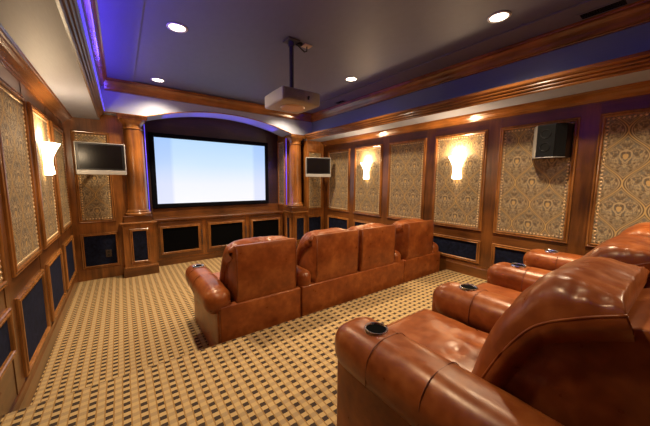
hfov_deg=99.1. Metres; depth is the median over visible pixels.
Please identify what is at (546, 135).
grille
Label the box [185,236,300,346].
recliner
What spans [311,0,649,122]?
trim
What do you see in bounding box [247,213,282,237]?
media cabinet
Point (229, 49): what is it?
ceiling
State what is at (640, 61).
trim
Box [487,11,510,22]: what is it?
recessed light
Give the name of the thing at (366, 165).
wall sconce
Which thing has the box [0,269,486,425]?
floor
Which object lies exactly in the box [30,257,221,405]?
floor
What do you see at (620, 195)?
wall panel
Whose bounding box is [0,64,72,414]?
wall
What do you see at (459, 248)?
wall panel
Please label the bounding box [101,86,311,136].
wall
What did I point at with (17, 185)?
wall panel
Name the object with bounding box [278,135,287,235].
wall
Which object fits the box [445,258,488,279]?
baseboard
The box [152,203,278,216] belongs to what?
ledge
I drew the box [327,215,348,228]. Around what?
wall panel
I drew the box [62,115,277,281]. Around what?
wall
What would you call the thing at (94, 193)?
wall panel
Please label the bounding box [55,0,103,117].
trim
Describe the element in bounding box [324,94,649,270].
wall
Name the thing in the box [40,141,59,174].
wall sconce
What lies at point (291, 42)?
mount
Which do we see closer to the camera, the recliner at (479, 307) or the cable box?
the recliner at (479, 307)
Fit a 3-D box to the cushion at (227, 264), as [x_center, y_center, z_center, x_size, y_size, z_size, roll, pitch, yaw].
[-0.656,0.483,2.633,0.632,0.548,0.419,-4,8,-36]
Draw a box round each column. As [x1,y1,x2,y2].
[116,114,150,215]
[285,134,305,206]
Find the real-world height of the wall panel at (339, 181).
1.280 m
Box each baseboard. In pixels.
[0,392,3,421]
[10,272,78,412]
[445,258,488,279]
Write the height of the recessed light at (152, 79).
0.010 m
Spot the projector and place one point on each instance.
(287, 99)
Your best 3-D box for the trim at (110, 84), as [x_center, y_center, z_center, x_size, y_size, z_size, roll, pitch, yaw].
[-1.663,-1.885,4.811,3.410,0.150,0.125,-4,8,-36]
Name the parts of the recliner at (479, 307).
arm panel, armrest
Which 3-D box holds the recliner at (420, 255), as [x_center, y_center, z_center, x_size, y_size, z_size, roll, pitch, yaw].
[1.066,0.537,4.164,0.830,0.986,0.995,-4,8,-36]
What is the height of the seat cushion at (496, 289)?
0.248 m
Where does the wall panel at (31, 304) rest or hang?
attached to the wall at (12, 381)
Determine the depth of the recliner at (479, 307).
1.49 m
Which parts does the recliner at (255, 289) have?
armrest, arm panel, panel, panel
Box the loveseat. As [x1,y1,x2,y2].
[296,223,403,316]
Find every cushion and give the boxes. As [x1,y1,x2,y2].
[213,272,233,301]
[220,236,287,283]
[297,228,348,265]
[347,223,386,230]
[386,309,488,372]
[392,218,424,233]
[472,257,649,389]
[477,283,521,298]
[581,234,649,270]
[617,222,649,237]
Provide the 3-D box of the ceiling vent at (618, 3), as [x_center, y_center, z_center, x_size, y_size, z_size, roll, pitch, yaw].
[2.224,-1.630,2.220,0.120,0.008,0.300,-4,8,-36]
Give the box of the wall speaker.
[532,123,573,158]
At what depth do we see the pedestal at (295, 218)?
5.95 m
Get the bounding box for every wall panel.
[0,77,41,277]
[0,223,7,290]
[0,308,16,379]
[15,269,50,377]
[27,102,59,249]
[45,248,65,321]
[49,120,71,232]
[62,235,76,289]
[70,130,115,223]
[80,231,120,269]
[277,139,285,205]
[307,150,322,209]
[307,215,321,232]
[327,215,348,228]
[328,148,349,211]
[353,144,382,216]
[353,219,371,225]
[387,138,426,219]
[431,129,488,230]
[433,233,480,263]
[490,243,530,266]
[493,117,580,243]
[585,107,649,247]
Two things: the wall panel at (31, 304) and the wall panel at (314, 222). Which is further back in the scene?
the wall panel at (314, 222)
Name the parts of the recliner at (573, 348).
arm panel, armrest, panel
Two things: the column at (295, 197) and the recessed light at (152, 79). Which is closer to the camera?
the recessed light at (152, 79)
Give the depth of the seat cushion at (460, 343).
1.35 m
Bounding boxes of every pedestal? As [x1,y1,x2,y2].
[120,214,159,277]
[283,206,308,246]
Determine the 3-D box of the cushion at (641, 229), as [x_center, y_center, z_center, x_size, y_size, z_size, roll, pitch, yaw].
[2.052,0.332,1.897,0.501,0.552,0.417,-4,8,-36]
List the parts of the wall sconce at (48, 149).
plate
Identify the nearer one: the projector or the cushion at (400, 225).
the projector
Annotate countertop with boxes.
[153,210,282,220]
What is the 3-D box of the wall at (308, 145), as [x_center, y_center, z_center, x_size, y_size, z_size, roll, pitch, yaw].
[-0.247,-0.399,6.240,0.470,2.360,0.120,-4,8,-36]
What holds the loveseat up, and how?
on the floor at (116, 326)
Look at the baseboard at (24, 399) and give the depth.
2.20 m
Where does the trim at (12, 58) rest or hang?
attached to the wall at (12, 381)
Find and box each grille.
[536,124,556,156]
[555,124,567,154]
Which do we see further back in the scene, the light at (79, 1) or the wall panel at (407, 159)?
the wall panel at (407, 159)
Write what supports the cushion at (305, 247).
on the loveseat
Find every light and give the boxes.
[78,0,104,110]
[144,125,149,208]
[151,78,164,81]
[166,22,187,32]
[286,161,286,204]
[345,77,357,81]
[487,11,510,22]
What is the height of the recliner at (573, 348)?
0.988 m
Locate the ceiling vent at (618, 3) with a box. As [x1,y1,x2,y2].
[576,0,631,19]
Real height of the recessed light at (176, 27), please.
0.010 m
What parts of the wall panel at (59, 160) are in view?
nailhead trim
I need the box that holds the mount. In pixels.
[283,36,299,87]
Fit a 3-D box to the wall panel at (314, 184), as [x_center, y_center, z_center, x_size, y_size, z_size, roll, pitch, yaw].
[-0.220,-0.718,6.128,0.400,1.280,0.026,-4,8,-36]
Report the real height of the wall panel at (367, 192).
1.280 m
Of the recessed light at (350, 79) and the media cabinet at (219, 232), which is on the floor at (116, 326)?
the media cabinet at (219, 232)
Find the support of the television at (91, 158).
attached to the wall panel at (94, 193)
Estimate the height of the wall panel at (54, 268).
0.545 m
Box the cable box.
[295,42,311,52]
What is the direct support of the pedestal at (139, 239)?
on the floor at (116, 326)
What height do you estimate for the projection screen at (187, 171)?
1.322 m
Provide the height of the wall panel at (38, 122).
1.280 m
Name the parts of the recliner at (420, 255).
panel, panel, armrest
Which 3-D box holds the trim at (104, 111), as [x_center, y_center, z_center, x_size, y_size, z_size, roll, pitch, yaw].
[-1.776,-1.627,4.832,3.380,0.224,0.016,-4,8,-36]
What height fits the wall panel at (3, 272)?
1.280 m
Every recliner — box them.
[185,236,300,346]
[335,257,649,425]
[392,218,439,282]
[432,234,649,333]
[487,222,649,291]
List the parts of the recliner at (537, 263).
armrest, armrest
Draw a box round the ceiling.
[0,0,649,142]
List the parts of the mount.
ceiling plate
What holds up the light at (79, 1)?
on the trim at (69, 11)
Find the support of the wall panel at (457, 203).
attached to the wall at (590, 114)
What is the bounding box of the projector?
[265,86,319,113]
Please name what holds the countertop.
on the media cabinet at (177, 241)
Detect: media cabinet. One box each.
[155,218,204,265]
[204,215,246,258]
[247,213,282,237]
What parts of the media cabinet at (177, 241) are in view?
door moulding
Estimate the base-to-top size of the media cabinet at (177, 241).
0.794 m
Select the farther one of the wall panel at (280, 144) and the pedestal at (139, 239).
the wall panel at (280, 144)
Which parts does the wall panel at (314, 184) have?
nailhead trim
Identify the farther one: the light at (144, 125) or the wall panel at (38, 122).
the light at (144, 125)
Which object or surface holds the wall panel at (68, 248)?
attached to the wall at (12, 381)
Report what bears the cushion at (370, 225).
on the loveseat
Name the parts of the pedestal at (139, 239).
inset moulding, moulding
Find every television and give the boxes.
[73,141,126,174]
[306,157,330,176]
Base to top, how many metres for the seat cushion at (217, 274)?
0.247 m
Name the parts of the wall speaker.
panel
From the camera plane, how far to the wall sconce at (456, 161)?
3.72 m
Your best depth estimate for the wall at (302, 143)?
6.27 m
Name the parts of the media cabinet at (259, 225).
door moulding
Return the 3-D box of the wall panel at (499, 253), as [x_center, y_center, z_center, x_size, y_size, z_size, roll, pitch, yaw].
[2.309,0.565,3.212,0.026,0.305,0.720,-4,8,-36]
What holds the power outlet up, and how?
attached to the wall panel at (94, 246)
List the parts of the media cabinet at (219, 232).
door moulding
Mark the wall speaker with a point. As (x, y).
(555, 140)
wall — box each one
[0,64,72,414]
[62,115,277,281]
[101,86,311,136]
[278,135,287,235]
[287,140,303,205]
[304,140,323,229]
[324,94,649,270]
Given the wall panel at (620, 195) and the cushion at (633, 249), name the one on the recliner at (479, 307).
the cushion at (633, 249)
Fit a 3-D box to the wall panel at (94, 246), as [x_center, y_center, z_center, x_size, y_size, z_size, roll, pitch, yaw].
[-3.375,0.561,4.178,0.450,0.530,0.026,-4,8,-36]
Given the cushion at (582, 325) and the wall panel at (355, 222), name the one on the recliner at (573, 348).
the cushion at (582, 325)
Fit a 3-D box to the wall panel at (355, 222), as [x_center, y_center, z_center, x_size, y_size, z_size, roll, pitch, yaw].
[0.779,0.442,5.297,0.026,0.560,0.720,-4,8,-36]
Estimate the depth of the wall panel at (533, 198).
3.11 m
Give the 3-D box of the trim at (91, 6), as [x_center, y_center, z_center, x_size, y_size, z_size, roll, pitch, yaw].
[-1.216,-1.510,1.343,0.077,0.094,6.280,-4,8,-36]
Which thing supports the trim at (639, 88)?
attached to the wall at (590, 114)
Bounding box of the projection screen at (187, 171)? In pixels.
[148,132,268,207]
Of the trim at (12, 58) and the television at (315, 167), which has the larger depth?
the television at (315, 167)
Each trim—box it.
[0,24,71,122]
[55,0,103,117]
[83,0,106,85]
[104,77,311,121]
[104,111,304,135]
[305,50,649,140]
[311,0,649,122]
[321,80,649,146]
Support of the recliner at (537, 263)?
on the floor at (283, 374)
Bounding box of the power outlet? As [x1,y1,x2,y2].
[106,249,111,256]
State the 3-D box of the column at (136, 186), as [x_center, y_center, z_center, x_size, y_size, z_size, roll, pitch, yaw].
[-2.967,-0.717,4.333,0.380,1.498,0.368,-4,8,-36]
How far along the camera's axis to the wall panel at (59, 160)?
3.44 m
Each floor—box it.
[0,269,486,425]
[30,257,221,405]
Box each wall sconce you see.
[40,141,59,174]
[361,162,370,178]
[449,155,465,178]
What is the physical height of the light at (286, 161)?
1.420 m
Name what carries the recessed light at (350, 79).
in the ceiling
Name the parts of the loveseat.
armrest, panel, panel, panel, armrest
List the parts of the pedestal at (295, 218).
inset moulding, inset moulding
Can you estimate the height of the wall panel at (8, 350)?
0.295 m

